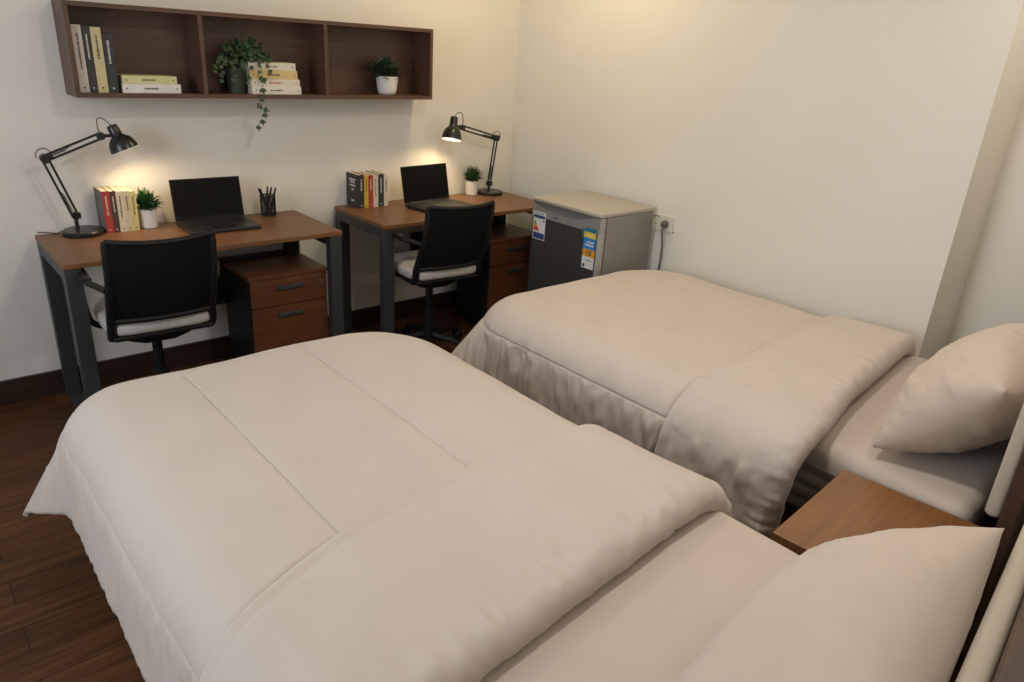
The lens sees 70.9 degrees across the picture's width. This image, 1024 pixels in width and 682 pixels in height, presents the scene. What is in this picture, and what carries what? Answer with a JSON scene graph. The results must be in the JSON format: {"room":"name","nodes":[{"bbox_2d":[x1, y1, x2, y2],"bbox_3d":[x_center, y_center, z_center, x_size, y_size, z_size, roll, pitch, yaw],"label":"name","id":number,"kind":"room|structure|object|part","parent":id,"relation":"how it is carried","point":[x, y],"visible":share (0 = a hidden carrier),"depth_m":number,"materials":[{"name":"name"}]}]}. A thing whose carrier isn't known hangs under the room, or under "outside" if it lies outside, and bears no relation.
{"room":"dorm room","nodes":[
{"label":"dorm room","id":0,"kind":"room"},
{"bbox_2d":[225,67,244,92],"bbox_3d":[-1.272,-1.202,3.316,0.090,0.110,0.090,-15,29,-39],"label":"pot","id":1,"kind":"object","parent":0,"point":[240,80],"depth_m":3.29,"materials":[{"name":"grey ceramic"}]},
{"bbox_2d":[0,0,520,380],"bbox_3d":[-1.598,-1.125,3.274,5.115,2.620,0.150,-15,29,-39],"label":"wall","id":2,"kind":"structure","parent":0,"point":[305,149],"depth_m":3.49,"materials":[{"name":"beige paint"}]},
{"bbox_2d":[0,290,456,405],"bbox_3d":[-1.742,0.093,3.586,4.488,0.115,0.015,-15,29,-39],"label":"baseboard","id":3,"kind":"structure","parent":2,"relation":"attached to","point":[20,389],"depth_m":3.58,"materials":[{"name":"brown wood"}]},
{"bbox_2d":[51,0,432,99],"bbox_3d":[-1.129,-1.333,3.386,1.716,0.353,0.178,-15,29,-39],"label":"wall shelf","id":4,"kind":"object","parent":2,"relation":"attached to","point":[331,59],"visible":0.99,"depth_m":3.31,"materials":[{"name":"brown wood"}]},
{"bbox_3d":[-1.769,-1.159,2.855,0.018,0.317,0.178,-15,29,-39],"label":"panel","id":5,"kind":"part","parent":4,"relation":"part of","materials":[{"name":"brown wood"}]},
{"bbox_2d":[70,24,89,91],"bbox_3d":[-1.752,-1.138,2.894,0.034,0.251,0.131,-15,29,-39],"label":"book","id":6,"kind":"object","parent":4,"relation":"on","point":[75,29],"visible":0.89,"depth_m":2.85,"materials":[{"name":"paper"}]},
{"bbox_2d":[80,25,97,92],"bbox_3d":[-1.727,-1.143,2.915,0.026,0.248,0.131,-15,29,-39],"label":"book","id":7,"kind":"object","parent":4,"relation":"on","point":[87,47],"visible":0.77,"depth_m":2.87,"materials":[{"name":"paper"}]},
{"bbox_2d":[89,27,108,92],"bbox_3d":[-1.701,-1.149,2.937,0.038,0.246,0.131,-15,29,-39],"label":"book","id":8,"kind":"object","parent":4,"relation":"on","point":[95,34],"visible":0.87,"depth_m":2.89,"materials":[{"name":"paper"}]},
{"bbox_2d":[101,32,118,92],"bbox_3d":[-1.672,-1.148,2.965,0.036,0.226,0.131,-15,29,-39],"label":"book","id":9,"kind":"object","parent":4,"relation":"on","point":[107,43],"visible":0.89,"depth_m":2.92,"materials":[{"name":"paper"}]},
{"bbox_2d":[118,82,180,92],"bbox_3d":[-1.564,-1.089,3.089,0.232,0.036,0.136,-15,29,-39],"label":"book","id":10,"kind":"object","parent":4,"relation":"on","point":[124,88],"visible":0.84,"depth_m":3.04,"materials":[{"name":"paper"}]},
{"bbox_2d":[117,73,176,83],"bbox_3d":[-1.566,-1.119,3.073,0.216,0.032,0.131,-15,29,-39],"label":"book","id":11,"kind":"object","parent":10,"relation":"on","point":[122,78],"visible":0.91,"depth_m":3.03,"materials":[{"name":"paper"}]},
{"bbox_3d":[-1.119,-1.488,3.323,1.716,0.018,0.178,-15,29,-39],"label":"panel","id":12,"kind":"part","parent":4,"relation":"part of","materials":[{"name":"brown wood"}]},
{"bbox_2d":[212,35,273,130],"bbox_3d":[-1.229,-1.184,3.310,0.292,0.414,0.155,-9,25,-28],"label":"trailing ivy","id":13,"kind":"object","parent":4,"relation":"on","point":[235,76],"visible":1,"depth_m":3.27,"materials":[{"name":"green plant"}]},
{"bbox_3d":[-1.139,-1.178,3.449,1.716,0.018,0.178,-15,29,-39],"label":"panel","id":14,"kind":"part","parent":4,"relation":"part of","materials":[{"name":"brown wood"}]},
{"bbox_2d":[245,85,300,94],"bbox_3d":[-1.149,-1.201,3.435,0.240,0.034,0.136,-15,29,-39],"label":"book","id":15,"kind":"object","parent":4,"relation":"on","point":[248,89],"visible":0.81,"depth_m":3.38,"materials":[{"name":"paper"}]},
{"bbox_2d":[245,78,299,86],"bbox_3d":[-1.150,-1.231,3.419,0.237,0.032,0.136,-15,29,-39],"label":"book","id":16,"kind":"object","parent":15,"relation":"on","point":[255,82],"visible":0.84,"depth_m":3.37,"materials":[{"name":"paper"}]},
{"bbox_2d":[245,69,297,79],"bbox_3d":[-1.153,-1.262,3.402,0.231,0.038,0.136,-15,29,-39],"label":"book","id":17,"kind":"object","parent":16,"relation":"on","point":[285,75],"visible":0.81,"depth_m":3.36,"materials":[{"name":"paper"}]},
{"bbox_2d":[237,60,295,70],"bbox_3d":[-1.156,-1.294,3.384,0.228,0.034,0.136,-15,29,-39],"label":"book","id":18,"kind":"object","parent":17,"relation":"on","point":[274,66],"visible":0.88,"depth_m":3.35,"materials":[{"name":"paper"}]},
{"bbox_2d":[364,55,405,94],"bbox_3d":[-0.663,-1.399,3.783,0.241,0.195,0.132,-15,29,-39],"label":"potted plant","id":19,"kind":"object","parent":4,"relation":"on","point":[386,85],"visible":1,"depth_m":3.76,"materials":[{"name":"green plant"}]},
{"bbox_3d":[-0.661,-1.352,3.806,0.118,0.092,0.118,-15,29,-39],"label":"pot","id":20,"kind":"part","parent":19,"relation":"part of","materials":[{"name":"white ceramic"}]},
{"bbox_3d":[-0.490,-1.508,3.916,0.018,0.317,0.178,-15,29,-39],"label":"panel","id":21,"kind":"part","parent":4,"relation":"part of","materials":[{"name":"brown wood"}]},
{"bbox_2d":[0,307,968,681],"bbox_3d":[-0.324,0.805,2.372,5.115,0.120,4.290,-15,29,-39],"label":"floor","id":22,"kind":"structure","parent":0,"point":[58,623],"depth_m":2.23,"materials":[{"name":"brown wood"}]},
{"bbox_2d":[77,229,220,375],"bbox_3d":[-1.473,-0.065,2.982,0.529,0.892,0.609,-13,28,-36],"label":"office chair","id":23,"kind":"object","parent":22,"relation":"on","point":[154,291],"visible":0.73,"depth_m":2.72,"materials":[{"name":"grey fabric"}]},
{"bbox_3d":[-1.577,-0.136,2.784,0.131,0.259,0.348,-13,28,-36],"label":"armrest","id":24,"kind":"part","parent":23,"relation":"part of","materials":[{"name":"black plastic"}]},
{"bbox_2d":[93,297,209,335],"bbox_3d":[-1.489,-0.133,2.980,0.410,0.066,0.410,-13,28,-36],"label":"seat cushion","id":25,"kind":"object","parent":23,"relation":"on","point":[195,318],"depth_m":2.84,"materials":[{"name":"grey fabric"}]},
{"bbox_3d":[-1.333,-0.208,2.747,0.406,0.434,0.195,-13,28,-36],"label":"frame","id":26,"kind":"part","parent":23,"relation":"part of","materials":[{"name":"black plastic"}]},
{"bbox_3d":[-1.288,-0.205,3.001,0.131,0.259,0.348,-13,28,-36],"label":"armrest","id":27,"kind":"part","parent":23,"relation":"part of","materials":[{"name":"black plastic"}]},
{"bbox_2d":[35,210,343,408],"bbox_3d":[-1.429,-0.139,3.356,1.160,0.746,0.511,-15,29,-39],"label":"office desk","id":28,"kind":"object","parent":22,"relation":"on","point":[62,257],"visible":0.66,"depth_m":3.17,"materials":[{"name":"brown wood"}]},
{"bbox_3d":[-1.822,-0.327,2.892,0.058,0.050,0.403,-15,29,-39],"label":"rail","id":29,"kind":"part","parent":28,"relation":"part of","materials":[{"name":"metal"}]},
{"bbox_3d":[-1.990,-0.088,3.173,0.058,0.724,0.050,-15,29,-39],"label":"leg","id":30,"kind":"part","parent":28,"relation":"part of","materials":[{"name":"metal"}]},
{"bbox_3d":[-1.863,0.307,3.149,0.058,0.026,0.403,-15,29,-39],"label":"floor rail","id":31,"kind":"part","parent":28,"relation":"part of","materials":[{"name":"metal"}]},
{"bbox_3d":[-1.694,0.057,2.863,0.058,0.724,0.050,-15,29,-39],"label":"leg","id":32,"kind":"part","parent":28,"relation":"part of","materials":[{"name":"metal"}]},
{"bbox_2d":[35,117,138,238],"bbox_3d":[-1.785,-0.689,3.021,0.425,0.481,0.160,-11,26,-32],"label":"desk lamp","id":33,"kind":"object","parent":28,"relation":"on","point":[119,142],"visible":1,"depth_m":3.00,"materials":[{"name":"black metal"}]},
{"bbox_3d":[-1.866,-0.633,2.974,0.104,0.250,0.011,-18,30,-42],"label":"arm","id":34,"kind":"part","parent":33,"relation":"part of","materials":[{"name":"black metal"}]},
{"bbox_3d":[-1.799,-0.796,2.950,0.224,0.113,0.010,-14,28,-36],"label":"arm","id":35,"kind":"part","parent":33,"relation":"part of","materials":[{"name":"black metal"}]},
{"bbox_3d":[-1.847,-0.510,3.054,0.036,0.078,0.024,-15,29,-39],"label":"post","id":36,"kind":"part","parent":33,"relation":"part of","materials":[{"name":"black metal"}]},
{"bbox_3d":[-1.643,-0.851,3.039,0.114,0.128,0.115,-15,29,-39],"label":"lamp shade","id":37,"kind":"part","parent":33,"relation":"part of","materials":[{"name":"black metal"}]},
{"bbox_2d":[93,186,114,232],"bbox_3d":[-1.780,-0.574,3.139,0.029,0.180,0.129,-15,29,-39],"label":"book","id":38,"kind":"object","parent":28,"relation":"on","point":[102,199],"visible":0.94,"depth_m":3.11,"materials":[{"name":"paper"}]},
{"bbox_2d":[103,186,120,231],"bbox_3d":[-1.760,-0.578,3.156,0.025,0.178,0.129,-15,29,-39],"label":"book","id":39,"kind":"object","parent":28,"relation":"on","point":[112,196],"visible":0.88,"depth_m":3.11,"materials":[{"name":"paper"}]},
{"bbox_2d":[109,186,127,231],"bbox_3d":[-1.740,-0.583,3.173,0.028,0.177,0.129,-15,29,-39],"label":"book","id":40,"kind":"object","parent":28,"relation":"on","point":[119,195],"visible":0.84,"depth_m":3.13,"materials":[{"name":"paper"}]},
{"bbox_2d":[117,186,133,230],"bbox_3d":[-1.720,-0.588,3.190,0.025,0.176,0.129,-15,29,-39],"label":"book","id":41,"kind":"object","parent":28,"relation":"on","point":[125,192],"visible":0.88,"depth_m":3.15,"materials":[{"name":"paper"}]},
{"bbox_2d":[123,186,139,230],"bbox_3d":[-1.701,-0.593,3.206,0.025,0.174,0.129,-15,29,-39],"label":"book","id":42,"kind":"object","parent":28,"relation":"on","point":[132,196],"visible":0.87,"depth_m":3.16,"materials":[{"name":"paper"}]},
{"bbox_2d":[135,188,165,228],"bbox_3d":[-1.640,-0.603,3.228,0.165,0.184,0.155,-15,29,-39],"label":"potted plant","id":43,"kind":"object","parent":28,"relation":"on","point":[146,207],"visible":1,"depth_m":3.21,"materials":[{"name":"green plant"}]},
{"bbox_3d":[-1.640,-0.556,3.244,0.082,0.085,0.082,-15,29,-39],"label":"pot","id":44,"kind":"part","parent":43,"relation":"part of","materials":[{"name":"white ceramic"}]},
{"bbox_2d":[169,176,261,234],"bbox_3d":[-1.362,-0.628,3.308,0.318,0.200,0.257,-14,28,-37],"label":"laptop","id":45,"kind":"object","parent":28,"relation":"on","point":[214,203],"visible":1,"depth_m":3.36,"materials":[{"name":"black plastic"}]},
{"bbox_3d":[-1.429,-0.670,3.381,0.318,0.185,0.042,-14,28,-37],"label":"lid","id":46,"kind":"part","parent":45,"relation":"part of","materials":[{"name":"black plastic"}]},
{"bbox_3d":[-1.395,-0.293,3.481,0.630,0.230,0.015,-15,29,-39],"label":"modesty panel","id":47,"kind":"part","parent":28,"relation":"part of","materials":[{"name":"black metal"}]},
{"bbox_2d":[259,193,275,216],"bbox_3d":[-1.217,-0.678,3.589,0.076,0.101,0.076,-15,29,-39],"label":"pencil cup","id":48,"kind":"object","parent":28,"relation":"on","point":[263,212],"visible":0.96,"depth_m":3.57,"materials":[{"name":"black metal"}]},
{"bbox_2d":[266,186,271,213],"bbox_3d":[-1.209,-0.699,3.578,0.009,0.139,0.042,22,28,38],"label":"pencil","id":49,"kind":"object","parent":48,"relation":"in","point":[271,186],"visible":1,"depth_m":3.57,"materials":[{"name":"black plastic"}]},
{"bbox_3d":[-0.996,-0.552,3.576,0.058,0.050,0.403,-15,29,-39],"label":"rail","id":50,"kind":"part","parent":28,"relation":"part of","materials":[{"name":"metal"}]},
{"bbox_3d":[-0.868,-0.168,3.548,0.058,0.724,0.050,-15,29,-39],"label":"leg","id":51,"kind":"part","parent":28,"relation":"part of","materials":[{"name":"metal"}]},
{"bbox_2d":[223,252,328,358],"bbox_3d":[-1.158,-0.108,3.575,0.389,0.565,0.326,-15,29,-39],"label":"drawer pedestal","id":52,"kind":"object","parent":22,"relation":"on","point":[277,301],"visible":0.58,"depth_m":3.43,"materials":[{"name":"red wood"}]},
{"bbox_3d":[-1.145,-0.361,3.475,0.389,0.020,0.318,-15,29,-39],"label":"panel","id":53,"kind":"part","parent":52,"relation":"part of","materials":[{"name":"red wood"}]},
{"bbox_3d":[-1.117,-0.273,3.470,0.377,0.130,0.217,-15,29,-39],"label":"drawer","id":54,"kind":"part","parent":52,"relation":"part of","materials":[{"name":"red wood"}]},
{"bbox_3d":[-1.132,-0.036,3.567,0.377,0.372,0.217,-15,29,-39],"label":"drawer","id":55,"kind":"part","parent":52,"relation":"part of","materials":[{"name":"red wood"}]},
{"bbox_3d":[-1.042,-0.257,3.385,0.130,0.022,0.009,-15,29,-39],"label":"handle","id":56,"kind":"part","parent":52,"relation":"part of","materials":[{"name":"grey metal"}]},
{"bbox_3d":[-1.050,-0.132,3.436,0.130,0.022,0.009,-15,29,-39],"label":"handle","id":57,"kind":"part","parent":52,"relation":"part of","materials":[{"name":"grey metal"}]},
{"bbox_2d":[334,191,534,333],"bbox_3d":[-0.382,-0.424,4.225,1.160,0.746,0.511,-15,29,-39],"label":"office desk","id":58,"kind":"object","parent":22,"relation":"on","point":[380,221],"visible":0.41,"depth_m":3.84,"materials":[{"name":"brown wood"}]},
{"bbox_3d":[-0.943,-0.374,4.042,0.058,0.724,0.050,-15,29,-39],"label":"leg","id":59,"kind":"part","parent":58,"relation":"part of","materials":[{"name":"metal"}]},
{"bbox_2d":[346,171,363,207],"bbox_3d":[-0.849,-0.819,3.896,0.033,0.176,0.131,-15,29,-39],"label":"book","id":60,"kind":"object","parent":58,"relation":"on","point":[355,181],"visible":1,"depth_m":3.87,"materials":[{"name":"paper"}]},
{"bbox_3d":[-0.775,-0.613,3.760,0.058,0.050,0.403,-15,29,-39],"label":"rail","id":61,"kind":"part","parent":58,"relation":"part of","materials":[{"name":"metal"}]},
{"bbox_2d":[356,172,368,207],"bbox_3d":[-0.826,-0.824,3.916,0.026,0.172,0.131,-15,29,-39],"label":"book","id":62,"kind":"object","parent":58,"relation":"on","point":[366,195],"visible":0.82,"depth_m":3.88,"materials":[{"name":"paper"}]},
{"bbox_2d":[359,171,372,206],"bbox_3d":[-0.805,-0.829,3.934,0.028,0.171,0.131,-15,29,-39],"label":"book","id":63,"kind":"object","parent":58,"relation":"on","point":[370,177],"visible":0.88,"depth_m":3.89,"materials":[{"name":"paper"}]},
{"bbox_2d":[364,171,377,206],"bbox_3d":[-0.782,-0.835,3.953,0.030,0.170,0.131,-15,29,-39],"label":"book","id":64,"kind":"object","parent":58,"relation":"on","point":[375,177],"visible":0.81,"depth_m":3.91,"materials":[{"name":"paper"}]},
{"bbox_2d":[366,170,383,205],"bbox_3d":[-0.757,-0.843,3.973,0.034,0.174,0.131,-15,29,-39],"label":"book","id":65,"kind":"object","parent":58,"relation":"on","point":[380,175],"visible":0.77,"depth_m":3.93,"materials":[{"name":"paper"}]},
{"bbox_2d":[384,175,387,205],"bbox_3d":[-0.734,-0.843,3.995,0.026,0.160,0.131,-15,29,-39],"label":"book","id":66,"kind":"object","parent":58,"relation":"on","point":[385,177],"visible":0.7,"depth_m":3.95,"materials":[{"name":"paper"}]},
{"bbox_3d":[-0.647,-0.229,3.732,0.058,0.724,0.050,-15,29,-39],"label":"leg","id":67,"kind":"part","parent":58,"relation":"part of","materials":[{"name":"metal"}]},
{"bbox_2d":[400,163,474,211],"bbox_3d":[-0.403,-0.849,3.987,0.272,0.212,0.337,22,28,37],"label":"laptop","id":68,"kind":"object","parent":58,"relation":"on","point":[423,186],"visible":0.85,"depth_m":4.04,"materials":[{"name":"black plastic"}]},
{"bbox_3d":[-0.487,-0.890,4.053,0.044,0.196,0.337,22,28,37],"label":"lid","id":69,"kind":"part","parent":68,"relation":"part of","materials":[{"name":"black plastic"}]},
{"bbox_3d":[-0.348,-0.579,4.350,0.630,0.230,0.015,-15,29,-39],"label":"modesty panel","id":70,"kind":"part","parent":58,"relation":"part of","materials":[{"name":"black metal"}]},
{"bbox_2d":[441,112,501,195],"bbox_3d":[-0.209,-1.113,4.299,0.162,0.492,0.510,21,27,36],"label":"desk lamp","id":71,"kind":"object","parent":58,"relation":"on","point":[450,133],"visible":1,"depth_m":4.29,"materials":[{"name":"black metal"}]},
{"bbox_3d":[-0.344,-1.210,4.113,0.115,0.143,0.116,-15,29,-39],"label":"lamp shade","id":72,"kind":"part","parent":71,"relation":"part of","materials":[{"name":"black metal"}]},
{"bbox_3d":[-0.193,-1.236,4.274,0.271,0.098,0.010,-15,29,-39],"label":"arm","id":73,"kind":"part","parent":71,"relation":"part of","materials":[{"name":"black metal"}]},
{"bbox_3d":[-0.141,-0.963,4.462,0.036,0.061,0.024,-15,29,-39],"label":"post","id":74,"kind":"part","parent":71,"relation":"part of","materials":[{"name":"black metal"}]},
{"bbox_3d":[-0.119,-1.104,4.412,0.064,0.276,0.014,-9,25,-28],"label":"arm","id":75,"kind":"part","parent":71,"relation":"part of","materials":[{"name":"black metal"}]},
{"bbox_2d":[461,164,483,194],"bbox_3d":[-0.237,-0.989,4.399,0.155,0.184,0.151,-15,29,-39],"label":"potted plant","id":76,"kind":"object","parent":58,"relation":"on","point":[471,182],"visible":1,"depth_m":4.38,"materials":[{"name":"green plant"}]},
{"bbox_3d":[-0.248,-0.943,4.418,0.082,0.085,0.082,-15,29,-39],"label":"pot","id":77,"kind":"part","parent":76,"relation":"part of","materials":[{"name":"white ceramic"}]},
{"bbox_2d":[392,200,494,344],"bbox_3d":[-0.424,-0.348,3.847,0.529,0.892,0.609,-12,27,-34],"label":"office chair","id":78,"kind":"object","parent":22,"relation":"on","point":[453,244],"visible":0.8,"depth_m":3.61,"materials":[{"name":"black plastic"}]},
{"bbox_3d":[-0.533,-0.422,3.652,0.131,0.259,0.348,-12,27,-34],"label":"armrest","id":79,"kind":"part","parent":78,"relation":"part of","materials":[{"name":"black plastic"}]},
{"bbox_3d":[-0.589,-0.022,3.958,0.230,0.072,0.048,-5,24,-20],"label":"leg","id":80,"kind":"part","parent":78,"relation":"part of","materials":[{"name":"black plastic"}]},
{"bbox_3d":[-0.541,-0.077,4.100,0.048,0.072,0.230,-12,27,-34],"label":"leg","id":81,"kind":"part","parent":78,"relation":"part of","materials":[{"name":"black plastic"}]},
{"bbox_3d":[-0.471,0.018,3.879,0.048,0.072,0.230,4,22,2],"label":"leg","id":82,"kind":"part","parent":78,"relation":"part of","materials":[{"name":"black plastic"}]},
{"bbox_2d":[394,250,475,280],"bbox_3d":[-0.439,-0.417,3.845,0.410,0.066,0.410,-12,27,-34],"label":"seat cushion","id":83,"kind":"object","parent":78,"relation":"on","point":[404,262],"depth_m":3.70,"materials":[{"name":"grey fabric"}]},
{"bbox_3d":[-0.389,-0.069,4.104,0.048,0.072,0.230,17,26,30],"label":"leg","id":84,"kind":"part","parent":78,"relation":"part of","materials":[{"name":"black plastic"}]},
{"bbox_3d":[-0.340,-0.007,3.961,0.230,0.072,0.048,11,23,18],"label":"leg","id":85,"kind":"part","parent":78,"relation":"part of","materials":[{"name":"black plastic"}]},
{"bbox_3d":[-0.289,-0.490,3.607,0.406,0.434,0.195,-12,27,-34],"label":"frame","id":86,"kind":"part","parent":78,"relation":"part of","materials":[{"name":"black plastic"}]},
{"bbox_2d":[456,223,530,322],"bbox_3d":[-0.089,-0.400,4.462,0.389,0.565,0.326,-15,29,-39],"label":"drawer pedestal","id":87,"kind":"object","parent":22,"relation":"on","point":[504,270],"visible":0.47,"depth_m":4.31,"materials":[{"name":"brown wood"}]},
{"bbox_3d":[-0.063,-0.328,4.454,0.377,0.372,0.217,-15,29,-39],"label":"drawer","id":88,"kind":"part","parent":87,"relation":"part of","materials":[{"name":"red wood"}]},
{"bbox_3d":[-0.075,-0.653,4.362,0.389,0.020,0.318,-15,29,-39],"label":"panel","id":89,"kind":"part","parent":87,"relation":"part of","materials":[{"name":"red wood"}]},
{"bbox_3d":[-0.047,-0.565,4.358,0.377,0.130,0.217,-15,29,-39],"label":"drawer","id":90,"kind":"part","parent":87,"relation":"part of","materials":[{"name":"red wood"}]},
{"bbox_3d":[0.020,-0.424,4.323,0.130,0.022,0.009,-15,29,-39],"label":"handle","id":91,"kind":"part","parent":87,"relation":"part of","materials":[{"name":"grey metal"}]},
{"bbox_3d":[0.028,-0.549,4.272,0.130,0.022,0.009,-15,29,-39],"label":"handle","id":92,"kind":"part","parent":87,"relation":"part of","materials":[{"name":"grey metal"}]},
{"bbox_2d":[527,191,653,291],"bbox_3d":[0.412,-0.353,4.035,0.424,0.859,0.505,-15,29,-39],"label":"mini fridge","id":93,"kind":"object","parent":22,"relation":"on","point":[575,236],"visible":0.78,"depth_m":3.81,"materials":[{"name":"silver metal"}]},
{"bbox_3d":[0.251,-0.280,3.921,0.005,0.727,0.481,-15,29,-39],"label":"door panel","id":94,"kind":"part","parent":93,"relation":"part of","materials":[{"name":"grey metal"}]},
{"bbox_3d":[0.274,-0.318,3.918,0.042,0.805,0.499,-15,29,-39],"label":"door","id":95,"kind":"part","parent":93,"relation":"part of","materials":[{"name":"silver metal"}]},
{"bbox_2d":[771,470,979,554],"bbox_3d":[0.927,0.719,1.947,0.365,0.508,0.456,23,29,40],"label":"nightstand","id":96,"kind":"object","parent":22,"relation":"on","point":[851,504],"visible":0.32,"depth_m":1.91,"materials":[{"name":"brown wood"}]},
{"bbox_2d":[778,403,1023,656],"bbox_3d":[1.061,0.102,2.859,1.098,0.980,1.927,-15,29,-39],"label":"frame","id":97,"kind":"object","parent":22,"relation":"on","point":[1005,501],"visible":0.2,"depth_m":1.85,"materials":[{"name":"brown wood"}]},
{"bbox_3d":[0.611,0.447,2.668,0.040,0.110,1.820,-15,29,-39],"label":"rail","id":98,"kind":"part","parent":97,"relation":"part of","materials":[{"name":"brown wood"}]},
{"bbox_2d":[785,356,1009,527],"bbox_3d":[1.020,0.159,2.925,1.097,0.275,1.840,-15,29,-39],"label":"mattress","id":99,"kind":"object","parent":97,"relation":"on","point":[960,485],"visible":0.04,"depth_m":2.17,"materials":[{"name":"beige fabric"}]},
{"bbox_2d":[452,270,915,539],"bbox_3d":[0.722,0.112,3.011,1.438,0.496,1.589,-15,29,-39],"label":"duvet","id":100,"kind":"object","parent":99,"relation":"on","point":[736,390],"visible":0.97,"depth_m":2.62,"materials":[{"name":"beige fabric"}]},
{"bbox_2d":[873,323,1023,452],"bbox_3d":[1.467,0.134,2.221,0.820,0.366,0.361,-15,29,-39],"label":"pillow","id":101,"kind":"object","parent":99,"relation":"on","point":[969,395],"visible":0.97,"depth_m":2.00,"materials":[{"name":"white fabric"}]},
{"bbox_3d":[1.683,0.358,2.194,1.096,0.880,0.037,-15,29,-39],"label":"headboard","id":102,"kind":"part","parent":97,"relation":"part of","materials":[{"name":"brown wood"}]},
{"bbox_2d":[955,525,1023,681],"bbox_3d":[-0.033,0.539,1.789,1.266,0.845,2.179,-15,29,-39],"label":"headboard","id":103,"kind":"object","parent":22,"relation":"on","point":[995,653],"visible":0.09,"depth_m":1.07,"materials":[{"name":"brown wood"}]},
{"bbox_2d":[480,511,798,681],"bbox_3d":[-0.159,0.512,1.837,1.097,0.299,1.950,-15,29,-39],"label":"mattress","id":104,"kind":"object","parent":103,"relation":"on","point":[649,622],"visible":0.06,"depth_m":1.45,"materials":[{"name":"beige fabric"}]},
{"bbox_2d":[23,332,731,681],"bbox_3d":[-0.446,0.494,2.066,1.422,0.636,1.812,-15,29,-39],"label":"duvet","id":105,"kind":"object","parent":104,"relation":"on","point":[363,506],"visible":0.95,"depth_m":1.65,"materials":[{"name":"beige fabric"}]},
{"bbox_2d":[675,526,1004,681],"bbox_3d":[0.488,0.507,1.142,0.328,0.300,0.830,22,28,37],"label":"pillow","id":106,"kind":"object","parent":104,"relation":"on","point":[900,604],"visible":1,"depth_m":1.08,"materials":[{"name":"white fabric"}]},
{"bbox_3d":[0.626,0.814,1.084,0.037,0.745,1.270,22,28,38],"label":"headboard","id":107,"kind":"part","parent":103,"relation":"part of","materials":[{"name":"brown wood"}]},
{"bbox_2d":[508,0,1023,359],"bbox_3d":[1.521,-0.930,3.289,0.477,2.620,4.040,-15,29,-39],"label":"wall","id":108,"kind":"structure","parent":0,"point":[860,160],"depth_m":3.20,"materials":[{"name":"beige paint"}]},
{"bbox_2d":[657,220,668,269],"bbox_3d":[0.786,-0.278,3.967,0.032,0.781,0.042,-15,29,-39],"label":"plug","id":109,"kind":"object","parent":108,"relation":"attached to","point":[664,224],"visible":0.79,"depth_m":3.84,"materials":[{"name":"grey plastic"}]},
{"bbox_2d":[654,213,673,233],"bbox_3d":[0.813,-0.629,3.852,0.010,0.090,0.120,-15,29,-39],"label":"wall socket","id":110,"kind":"object","parent":108,"relation":"attached to","point":[669,229],"visible":0.93,"depth_m":3.84,"materials":[{"name":"grey plastic"}]},
{"bbox_2d":[656,218,661,226],"bbox_3d":[0.792,-0.637,3.868,0.001,0.040,0.032,-15,29,-39],"label":"switch","id":111,"kind":"object","parent":110,"relation":"attached to","point":[657,219],"depth_m":3.87,"materials":[{"name":"grey plastic"}]}
]}

